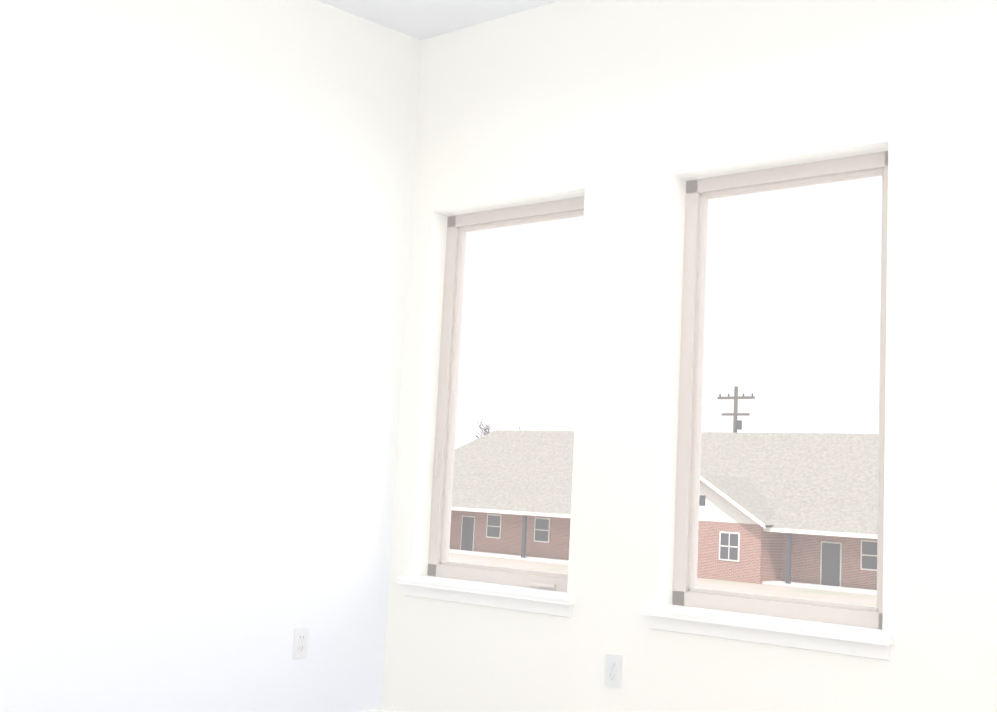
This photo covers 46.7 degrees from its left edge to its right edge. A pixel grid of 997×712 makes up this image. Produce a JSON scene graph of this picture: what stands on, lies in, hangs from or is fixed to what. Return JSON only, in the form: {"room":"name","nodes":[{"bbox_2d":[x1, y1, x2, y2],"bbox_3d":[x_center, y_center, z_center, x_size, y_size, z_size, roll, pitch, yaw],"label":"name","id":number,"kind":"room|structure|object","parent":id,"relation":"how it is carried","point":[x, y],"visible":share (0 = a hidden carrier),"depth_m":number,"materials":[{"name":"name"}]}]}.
{"room":"empty room","nodes":[
{"label":"empty room","id":0,"kind":"room"},
{"bbox_2d":[0,0,421,711],"bbox_3d":[-1.737,-0.182,3.431,0.150,3.060,4.400,-2,-9,39],"label":"wall","id":1,"kind":"structure","parent":0,"point":[204,226],"depth_m":4.12,"materials":[{"name":"paint"}]},
{"bbox_2d":[292,627,308,658],"bbox_3d":[-0.757,1.097,4.430,0.008,0.114,0.070,-2,-9,39],"label":"electrical outlet","id":2,"kind":"object","parent":1,"relation":"attached to","point":[300,645],"visible":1,"depth_m":4.42,"materials":[{"name":"white plastic"}]},
{"bbox_2d":[358,708,396,711],"bbox_3d":[0.014,1.187,1.730,4.620,0.132,4.050,-2,-9,39],"label":"baseboard","id":3,"kind":"structure","parent":1,"relation":"attached to","point":[379,710],"depth_m":4.71,"materials":[{"name":"white paint"}]},
{"bbox_2d":[317,0,560,39],"bbox_3d":[0.176,-1.667,2.078,5.520,0.560,5.000,-2,-9,39],"label":"ceiling","id":4,"kind":"structure","parent":0,"point":[422,19],"depth_m":4.73,"materials":[{"name":"white paint"}]},
{"bbox_2d":[381,0,996,711],"bbox_3d":[1.435,-0.009,3.521,4.620,3.060,0.200,-2,-9,39],"label":"wall","id":5,"kind":"structure","parent":0,"point":[627,118],"depth_m":4.08,"materials":[{"name":"white paint"}]},
{"bbox_2d":[397,575,574,617],"bbox_3d":[-0.038,0.928,4.500,0.860,0.080,0.144,-2,-9,39],"label":"window sill","id":6,"kind":"structure","parent":5,"relation":"attached to","point":[541,601],"depth_m":4.44,"materials":[{"name":"white paint"}]},
{"bbox_2d":[427,196,583,591],"bbox_3d":[0.059,0.141,4.659,0.788,1.527,0.100,-2,-9,39],"label":"window","id":7,"kind":"structure","parent":5,"relation":"in","point":[459,227],"depth_m":4.83,"materials":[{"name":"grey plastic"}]},
{"bbox_2d":[604,653,621,687],"bbox_3d":[0.403,1.103,4.066,0.070,0.114,0.008,-2,-9,39],"label":"electrical outlet","id":8,"kind":"object","parent":5,"relation":"attached to","point":[613,671],"visible":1,"depth_m":4.06,"materials":[{"name":"white plastic"}]},
{"bbox_2d":[642,605,893,660],"bbox_3d":[0.869,0.889,3.754,0.860,0.080,0.144,-2,-9,39],"label":"window sill","id":9,"kind":"structure","parent":5,"relation":"attached to","point":[865,642],"depth_m":3.69,"materials":[{"name":"white paint"}]},
{"bbox_2d":[672,151,887,628],"bbox_3d":[0.975,0.104,3.924,0.788,1.527,0.070,-2,-9,39],"label":"window","id":10,"kind":"structure","parent":5,"relation":"in","point":[687,591],"depth_m":4.05,"materials":[{"name":"grey plastic"}]},
{"label":"outside","id":11,"kind":"structure","parent":0,"visible":0},
{"bbox_2d":[449,553,876,605],"bbox_3d":[83.975,25.795,153.353,460.000,0.001,460.000,-2,-9,39],"label":"ground","id":12,"kind":"structure","parent":11,"point":[822,595],"depth_m":53.05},
{"bbox_2d":[475,419,520,437],"bbox_3d":[6.796,9.590,88.442,42.473,9.478,8.085,-2,-9,39],"label":"trees","id":13,"kind":"object","parent":12,"relation":"on","point":[484,429],"depth_m":93.19,"materials":[{"name":"plant"}]},
{"bbox_2d":[449,430,878,594],"bbox_3d":[17.771,7.801,60.457,61.900,7.750,15.110,-2,-9,39],"label":"building","id":14,"kind":"structure","parent":12,"relation":"on","point":[793,509],"depth_m":60.24,"materials":[{"name":"red brick"}]},
{"bbox_2d":[717,386,754,432],"bbox_3d":[19.167,8.596,85.340,54.200,12.000,18.551,-2,-9,39],"label":"utility poles","id":15,"kind":"object","parent":12,"relation":"on","point":[737,424],"depth_m":77.11,"materials":[{"name":"brown wood"}]}
]}

